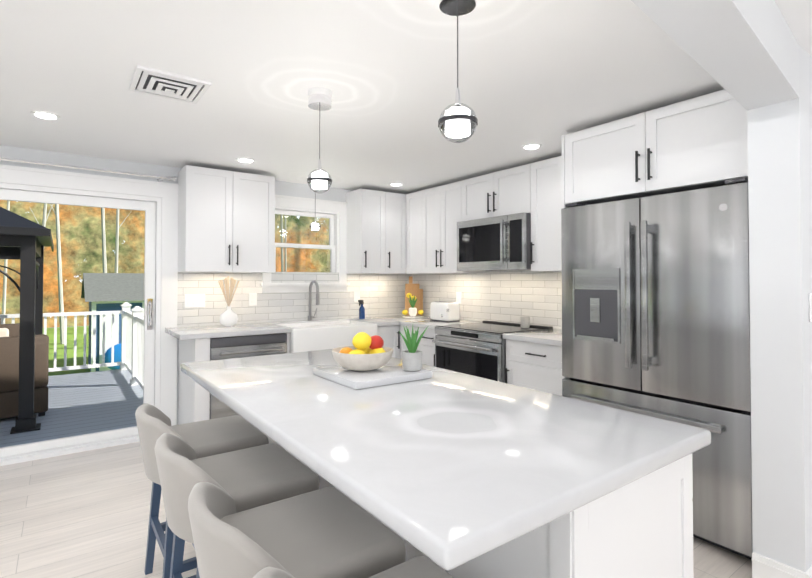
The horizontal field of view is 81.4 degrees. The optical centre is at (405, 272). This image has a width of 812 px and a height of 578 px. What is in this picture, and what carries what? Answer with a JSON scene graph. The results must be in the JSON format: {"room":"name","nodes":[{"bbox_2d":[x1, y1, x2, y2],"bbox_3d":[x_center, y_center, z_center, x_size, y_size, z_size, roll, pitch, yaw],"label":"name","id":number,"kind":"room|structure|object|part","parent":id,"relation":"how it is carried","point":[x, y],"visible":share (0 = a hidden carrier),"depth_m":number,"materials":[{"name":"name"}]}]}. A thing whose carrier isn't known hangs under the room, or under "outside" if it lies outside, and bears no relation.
{"room":"kitchen","nodes":[
{"label":"kitchen","id":0,"kind":"room"},
{"bbox_2d":[0,145,353,424],"bbox_3d":[-2.422,0.236,3.789,6.370,2.280,0.150,1,-1,-36],"label":"wall","id":1,"kind":"structure","parent":0,"point":[295,189],"depth_m":3.79,"materials":[{"name":"white paint"}]},
{"bbox_2d":[0,189,155,456],"bbox_3d":[-3.083,0.359,3.285,2.376,1.928,0.149,1,-1,-36],"label":"door","id":2,"kind":"structure","parent":1,"relation":"in","point":[149,208],"depth_m":3.85,"materials":[{"name":"white plastic"}]},
{"bbox_2d":[0,157,177,181],"bbox_3d":[-3.085,-0.799,3.160,2.837,0.050,0.105,1,-1,-36],"label":"curtain rod","id":3,"kind":"object","parent":1,"relation":"attached to","point":[161,178],"visible":1,"depth_m":3.61,"materials":[{"name":"silver metal"}]},
{"bbox_2d":[0,164,178,465],"bbox_3d":[-3.097,0.311,3.305,2.720,2.155,0.232,1,-1,-36],"label":"door frame","id":4,"kind":"structure","parent":1,"relation":"attached to","point":[163,196],"depth_m":3.94,"materials":[{"name":"white wood"}]},
{"bbox_2d":[178,165,276,272],"bbox_3d":[-1.564,-0.431,4.131,0.737,0.855,0.328,1,-1,-36],"label":"upper cabinet","id":5,"kind":"object","parent":1,"relation":"attached to","point":[226,227],"depth_m":3.97,"materials":[{"name":"white wood"}]},
{"bbox_2d":[260,195,349,292],"bbox_3d":[-1.029,-0.274,4.782,0.940,0.942,0.210,1,-1,-36],"label":"window","id":6,"kind":"structure","parent":1,"relation":"in","point":[337,209],"depth_m":4.84,"materials":[{"name":"white wood"}]},
{"bbox_3d":[-1.042,-0.267,4.799,0.686,0.696,0.064,1,-1,-36],"label":"window sashes","id":7,"kind":"part","parent":6,"relation":"part of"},
{"bbox_2d":[346,189,384,276],"bbox_3d":[-0.405,-0.417,4.980,0.346,0.855,0.328,1,-1,-36],"label":"upper cabinet","id":8,"kind":"object","parent":1,"relation":"attached to","point":[363,207],"depth_m":4.84,"materials":[{"name":"white wood"}]},
{"bbox_2d":[381,191,412,276],"bbox_3d":[-0.202,-0.415,5.090,0.344,0.855,0.391,1,-1,-36],"label":"upper cabinet","id":9,"kind":"object","parent":1,"relation":"attached to","point":[392,204],"depth_m":4.99,"materials":[{"name":"white wood"}]},
{"bbox_2d":[261,321,368,352],"bbox_3d":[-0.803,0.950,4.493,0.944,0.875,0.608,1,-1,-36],"label":"sink","id":10,"kind":"object","parent":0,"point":[334,334],"depth_m":4.14,"materials":[{"name":"white ceramic"}]},
{"bbox_2d":[165,313,428,340],"bbox_3d":[-0.792,0.493,4.486,2.608,0.040,0.643,1,-1,-36],"label":"countertop","id":11,"kind":"structure","parent":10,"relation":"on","point":[182,332],"depth_m":3.99,"materials":[{"name":"white stone"}]},
{"bbox_2d":[218,276,239,325],"bbox_3d":[-1.538,0.249,4.096,0.176,0.431,0.074,1,-1,-36],"label":"vase","id":12,"kind":"object","parent":11,"relation":"on","point":[228,316],"visible":1,"depth_m":4.08,"materials":[{"name":"white ceramic"}]},
{"bbox_2d":[308,280,319,320],"bbox_3d":[-0.879,0.274,4.619,0.098,0.400,0.213,1,-1,-36],"label":"faucet","id":13,"kind":"object","parent":11,"relation":"on","point":[310,316],"visible":1,"depth_m":4.65,"materials":[{"name":"silver metal"}]},
{"bbox_2d":[358,300,364,318],"bbox_3d":[-0.457,0.379,4.862,0.070,0.195,0.060,1,-1,-36],"label":"spray bottle","id":14,"kind":"object","parent":11,"relation":"on","point":[361,311],"visible":0.98,"depth_m":4.84,"materials":[{"name":"blue"}]},
{"bbox_2d":[402,276,423,317],"bbox_3d":[0.084,0.262,5.168,0.333,0.440,0.342,1,-1,-36],"label":"decor","id":15,"kind":"object","parent":11,"relation":"on","point":[413,300],"visible":1,"depth_m":5.23,"materials":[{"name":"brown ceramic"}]},
{"bbox_2d":[0,442,751,577],"bbox_3d":[1.443,1.399,1.482,9.900,0.120,8.410,1,-1,-36],"label":"floor","id":16,"kind":"structure","parent":0,"point":[84,514],"depth_m":2.56,"materials":[{"name":"beige wood"}]},
{"bbox_2d":[135,403,268,577],"bbox_3d":[-0.906,0.961,2.068,0.493,0.775,0.539,1,-1,-36],"label":"stool","id":17,"kind":"object","parent":16,"relation":"on","point":[210,437],"visible":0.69,"depth_m":1.99,"materials":[{"name":"fabric"}]},
{"bbox_2d":[154,433,319,577],"bbox_3d":[-0.610,0.954,1.665,0.493,0.775,0.539,1,-1,-36],"label":"stool","id":18,"kind":"object","parent":16,"relation":"on","point":[252,477],"visible":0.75,"depth_m":1.58,"materials":[{"name":"fabric"}]},
{"bbox_2d":[210,333,286,427],"bbox_3d":[-1.399,0.946,3.989,0.604,0.868,0.658,1,-1,-36],"label":"dishwasher","id":19,"kind":"object","parent":16,"relation":"on","point":[221,348],"visible":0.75,"depth_m":3.71,"materials":[{"name":"grey metal"}]},
{"bbox_2d":[188,482,405,577],"bbox_3d":[-0.309,0.948,1.254,0.493,0.775,0.539,1,-1,-36],"label":"stool","id":20,"kind":"object","parent":16,"relation":"on","point":[329,532],"visible":0.92,"depth_m":1.20,"materials":[{"name":"fabric"}]},
{"bbox_2d":[253,556,453,577],"bbox_3d":[-0.025,0.941,0.867,0.493,0.775,0.539,1,-1,-36],"label":"stool","id":21,"kind":"object","parent":16,"relation":"on","point":[421,567],"visible":1,"depth_m":1.08,"materials":[{"name":"fabric"}]},
{"bbox_2d":[369,325,396,357],"bbox_3d":[-0.354,0.955,4.784,0.363,0.875,0.668,1,-1,-36],"label":"base cabinet","id":22,"kind":"object","parent":16,"relation":"on","point":[388,333],"depth_m":4.59,"materials":[{"name":"white wood"}]},
{"bbox_2d":[397,317,481,328],"bbox_3d":[0.360,0.494,4.576,0.643,0.040,0.568,1,-1,-36],"label":"countertop","id":23,"kind":"structure","parent":22,"relation":"on","point":[430,324],"depth_m":4.46,"materials":[{"name":"white stone"}]},
{"bbox_2d":[430,301,459,321],"bbox_3d":[0.378,0.379,4.581,0.185,0.187,0.300,1,-1,-36],"label":"toaster","id":24,"kind":"object","parent":23,"relation":"on","point":[441,311],"visible":1,"depth_m":4.50,"materials":[{"name":"white plastic"}]},
{"bbox_2d":[397,325,420,358],"bbox_3d":[0.261,0.954,4.683,0.667,0.875,0.383,1,-1,-36],"label":"base cabinet","id":25,"kind":"object","parent":16,"relation":"on","point":[401,346],"depth_m":4.62,"materials":[{"name":"white wood"}]},
{"bbox_2d":[421,329,436,366],"bbox_3d":[0.435,0.951,4.495,0.608,0.875,0.359,1,-1,-36],"label":"base cabinet","id":26,"kind":"object","parent":16,"relation":"on","point":[427,346],"depth_m":4.30,"materials":[{"name":"white wood"}]},
{"bbox_2d":[432,320,552,382],"bbox_3d":[0.707,0.915,3.995,0.705,0.930,0.758,1,-1,-36],"label":"range oven","id":27,"kind":"object","parent":16,"relation":"on","point":[477,349],"visible":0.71,"depth_m":3.80,"materials":[{"name":"silver metal"}]},
{"bbox_2d":[320,457,693,577],"bbox_3d":[0.011,0.907,1.857,0.557,0.874,1.856,1,-1,-36],"label":"kitchen island","id":28,"kind":"object","parent":16,"relation":"on","point":[646,530],"depth_m":1.09,"materials":[{"name":"white wood"}]},
{"bbox_2d":[181,349,710,576],"bbox_3d":[-0.134,0.448,1.759,0.936,0.042,1.935,1,-1,-36],"label":"island countertop","id":29,"kind":"structure","parent":28,"relation":"on","point":[465,469],"depth_m":1.16,"materials":[{"name":"white stone"}]},
{"bbox_2d":[313,332,431,389],"bbox_3d":[-0.143,0.338,1.955,0.360,0.181,0.360,1,-1,-36],"label":"fruit tray","id":30,"kind":"object","parent":29,"relation":"on","point":[363,361],"visible":1,"depth_m":1.88,"materials":[{"name":"stone"}]},
{"bbox_2d":[399,325,427,370],"bbox_3d":[0.022,0.308,1.940,0.093,0.183,0.140,1,-1,-36],"label":"succulent pot","id":31,"kind":"object","parent":30,"relation":"on","point":[412,358],"visible":1,"depth_m":1.91,"materials":[{"name":"ceramic"}]},
{"bbox_2d":[505,341,568,395],"bbox_3d":[1.172,0.934,3.491,0.608,0.875,0.593,1,-1,-36],"label":"base cabinet","id":32,"kind":"object","parent":16,"relation":"on","point":[535,367],"depth_m":3.34,"materials":[{"name":"white wood"}]},
{"bbox_2d":[503,329,561,348],"bbox_3d":[1.157,0.477,3.488,0.643,0.040,0.594,1,-1,-36],"label":"countertop","id":33,"kind":"structure","parent":32,"relation":"on","point":[546,336],"depth_m":3.41,"materials":[{"name":"white stone"}]},
{"bbox_2d":[520,317,529,327],"bbox_3d":[0.990,0.414,3.926,0.076,0.090,0.075,1,-1,-36],"label":"cup","id":34,"kind":"object","parent":33,"relation":"on","point":[525,322],"visible":1,"depth_m":3.90,"materials":[{"name":"white ceramic"}]},
{"bbox_2d":[561,178,752,559],"bbox_3d":[1.553,0.465,2.756,0.815,1.790,1.000,1,-1,-36],"label":"fridge","id":35,"kind":"object","parent":16,"relation":"on","point":[655,306],"visible":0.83,"depth_m":2.40,"materials":[{"name":"grey metal"}]},
{"bbox_2d":[0,0,811,193],"bbox_3d":[1.443,-0.996,1.522,9.900,0.129,8.410,1,-1,-36],"label":"ceiling","id":36,"kind":"structure","parent":0,"point":[546,74],"depth_m":2.27,"materials":[{"name":"white paint"}]},
{"bbox_2d":[129,65,210,103],"bbox_3d":[-1.171,-0.910,2.338,0.316,0.034,0.316,1,-1,-36],"label":"ceiling vent","id":37,"kind":"object","parent":36,"relation":"in","point":[155,82],"visible":1,"depth_m":2.31,"materials":[{"name":"white metal"}]},
{"bbox_2d":[309,185,320,231],"bbox_3d":[-0.860,-0.636,4.471,0.109,0.512,0.109,1,-1,-36],"label":"pendant light","id":38,"kind":"object","parent":36,"relation":"hanging from","point":[316,226],"visible":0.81,"depth_m":4.45,"materials":[{"name":"white glass"}]},
{"bbox_2d":[307,87,331,192],"bbox_3d":[-0.441,-0.665,2.411,0.128,0.521,0.128,1,-1,-36],"label":"pendant light","id":39,"kind":"object","parent":36,"relation":"hanging from","point":[319,99],"visible":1,"depth_m":2.38,"materials":[{"name":"white"}]},
{"bbox_2d":[438,0,477,142],"bbox_3d":[0.167,-0.679,1.523,0.128,0.521,0.128,1,-1,-36],"label":"pendant light","id":40,"kind":"object","parent":36,"relation":"hanging from","point":[458,122],"visible":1,"depth_m":1.50,"materials":[{"name":"white glass"}]},
{"bbox_2d":[631,0,798,109],"bbox_3d":[-0.544,-0.854,0.099,5.705,0.219,0.180,1,-1,-42],"label":"header beam","id":41,"kind":"structure","parent":36,"relation":"attached to","point":[744,54],"depth_m":1.54,"materials":[{"name":"white paint"}]},
{"bbox_2d":[405,190,432,276],"bbox_3d":[0.202,-0.416,5.023,0.386,0.855,0.360,1,-1,-36],"label":"upper cabinet","id":42,"kind":"object","parent":0,"relation":"attached to","point":[415,201],"depth_m":4.96,"materials":[{"name":"white wood"}]},
{"bbox_2d":[425,181,488,276],"bbox_3d":[0.456,-0.421,4.727,0.328,0.855,0.652,1,-1,-36],"label":"upper cabinet","id":43,"kind":"object","parent":0,"relation":"attached to","point":[442,203],"depth_m":4.59,"materials":[{"name":"white wood"}]},
{"bbox_2d":[461,164,528,221],"bbox_3d":[0.882,-0.663,4.149,0.328,0.390,0.791,1,-1,-36],"label":"upper cabinet","id":44,"kind":"object","parent":0,"relation":"attached to","point":[504,192],"depth_m":4.01,"materials":[{"name":"white wood"}]},
{"bbox_2d":[457,212,530,270],"bbox_3d":[0.827,-0.242,4.102,0.432,0.446,0.781,1,-1,-36],"label":"microwave","id":45,"kind":"object","parent":44,"relation":"attached to","point":[496,243],"visible":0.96,"depth_m":3.93,"materials":[{"name":"grey"}]},
{"bbox_2d":[529,158,552,272],"bbox_3d":[1.206,-0.438,3.704,0.328,0.855,0.303,1,-1,-36],"label":"upper cabinet","id":46,"kind":"object","parent":0,"relation":"attached to","point":[540,172],"depth_m":3.65,"materials":[{"name":"white wood"}]},
{"bbox_2d":[553,156,564,272],"bbox_3d":[1.361,-0.441,3.492,0.328,0.855,0.339,1,-1,-36],"label":"upper cabinet","id":47,"kind":"object","parent":0,"relation":"attached to","point":[557,260],"depth_m":3.53,"materials":[{"name":"white wood"}]},
{"bbox_2d":[747,44,811,571],"bbox_3d":[3.398,0.229,3.338,4.575,2.280,0.180,1,-1,-36],"label":"wall","id":48,"kind":"structure","parent":0,"point":[780,196],"depth_m":1.97,"materials":[{"name":"white paint"}]},
{"bbox_2d":[561,89,747,207],"bbox_3d":[1.611,-0.660,2.807,0.738,0.440,1.030,1,-1,-36],"label":"upper cabinet","id":49,"kind":"object","parent":48,"relation":"attached to","point":[700,142],"depth_m":2.54,"materials":[{"name":"white wood"}]},
{"bbox_2d":[800,566,811,577],"bbox_3d":[3.388,1.297,3.191,4.444,0.140,0.019,1,-1,-36],"label":"baseboard","id":50,"kind":"structure","parent":48,"relation":"attached to","point":[808,574],"depth_m":1.89,"materials":[{"name":"white wood"}]},
{"bbox_3d":[1.206,0.241,4.099,0.150,2.280,3.640,1,-1,-36],"label":"wall","id":51,"kind":"structure","parent":0,"visible":0},
{"bbox_2d":[184,294,204,307],"bbox_3d":[-1.836,0.247,4.106,0.167,0.118,0.009,1,-1,-36],"label":"outlet","id":52,"kind":"object","parent":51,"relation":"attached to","point":[194,300],"depth_m":4.10,"materials":[{"name":"white plastic"}]},
{"bbox_2d":[249,293,256,305],"bbox_3d":[-1.429,0.251,4.405,0.075,0.118,0.008,1,-1,-36],"label":"outlet","id":53,"kind":"object","parent":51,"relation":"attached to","point":[252,296],"depth_m":4.40,"materials":[{"name":"white plastic"}]},
{"bbox_2d":[354,291,359,302],"bbox_3d":[-0.526,0.262,5.067,0.075,0.118,0.008,1,-1,-36],"label":"outlet","id":54,"kind":"object","parent":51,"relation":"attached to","point":[356,293],"depth_m":5.06,"materials":[{"name":"white plastic"}]},
{"bbox_2d":[456,292,460,303],"bbox_3d":[0.542,0.259,4.853,0.008,0.118,0.075,1,-1,-36],"label":"outlet","id":55,"kind":"object","parent":51,"relation":"attached to","point":[458,294],"depth_m":4.85,"materials":[{"name":"white plastic"}]},
{"bbox_2d":[809,293,811,321],"bbox_3d":[1.711,0.147,1.983,0.075,0.118,0.009,1,-1,-36],"label":"outlet","id":56,"kind":"object","parent":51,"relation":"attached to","point":[810,295],"depth_m":1.96,"materials":[{"name":"white plastic"}]},
{"label":"outside","id":57,"kind":"structure","parent":0,"visible":0},
{"bbox_2d":[43,326,90,375],"bbox_3d":[-10.875,2.902,14.544,90.000,0.200,27.220,1,-1,-36],"label":"lawn","id":58,"kind":"structure","parent":57,"point":[70,348],"depth_m":17.22,"materials":[{"name":"green plant"}]},
{"bbox_2d":[0,369,142,447],"bbox_3d":[-5.905,2.054,3.936,6.660,1.150,4.148,1,-1,-36],"label":"deck","id":59,"kind":"object","parent":58,"relation":"on","point":[88,402],"visible":0.29,"depth_m":5.25,"materials":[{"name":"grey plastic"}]},
{"bbox_2d":[0,323,19,336],"bbox_3d":[-5.174,1.086,5.745,0.800,0.840,0.800,1,-1,-41],"label":"outdoor chair","id":60,"kind":"object","parent":59,"relation":"on","point":[8,330],"visible":0.08,"depth_m":6.12,"materials":[{"name":"wicker"}]},
{"bbox_2d":[0,334,48,418],"bbox_3d":[-4.299,1.073,4.923,0.800,0.840,0.800,-1,-1,44],"label":"outdoor chair","id":61,"kind":"object","parent":59,"relation":"on","point":[9,374],"visible":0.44,"depth_m":4.75,"materials":[{"name":"wicker"}]},
{"bbox_2d":[0,207,53,433],"bbox_3d":[-5.671,0.113,4.621,3.530,2.749,2.970,1,-1,-36],"label":"gazebo","id":62,"kind":"object","parent":59,"relation":"on","point":[24,241],"visible":0.94,"depth_m":4.46,"materials":[{"name":"black metal"}]},
{"bbox_2d":[0,302,143,389],"bbox_3d":[-5.454,0.953,4.302,5.550,1.060,4.150,1,-1,-36],"label":"railing","id":63,"kind":"object","parent":59,"relation":"on","point":[132,347],"visible":0.46,"depth_m":7.04,"materials":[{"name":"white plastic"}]},
{"bbox_2d":[81,273,143,371],"bbox_3d":[-7.656,1.414,14.337,3.580,2.770,3.000,1,-1,-36],"label":"shed","id":64,"kind":"object","parent":58,"relation":"on","point":[107,291],"visible":0.27,"depth_m":12.72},
{"bbox_2d":[105,343,120,369],"bbox_3d":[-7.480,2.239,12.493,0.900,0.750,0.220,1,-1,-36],"label":"kayak","id":65,"kind":"object","parent":64,"relation":"attached to","point":[117,352],"visible":0.27,"depth_m":12.31,"materials":[{"name":"blue plastic"}]},
{"bbox_2d":[0,200,329,343],"bbox_3d":[-13.093,-8.706,21.989,85.000,23.244,13.096,1,-1,-36],"label":"trees","id":66,"kind":"object","parent":58,"relation":"on","point":[86,239],"visible":0.02,"depth_m":26.25,"materials":[{"name":"plant"}]}
]}

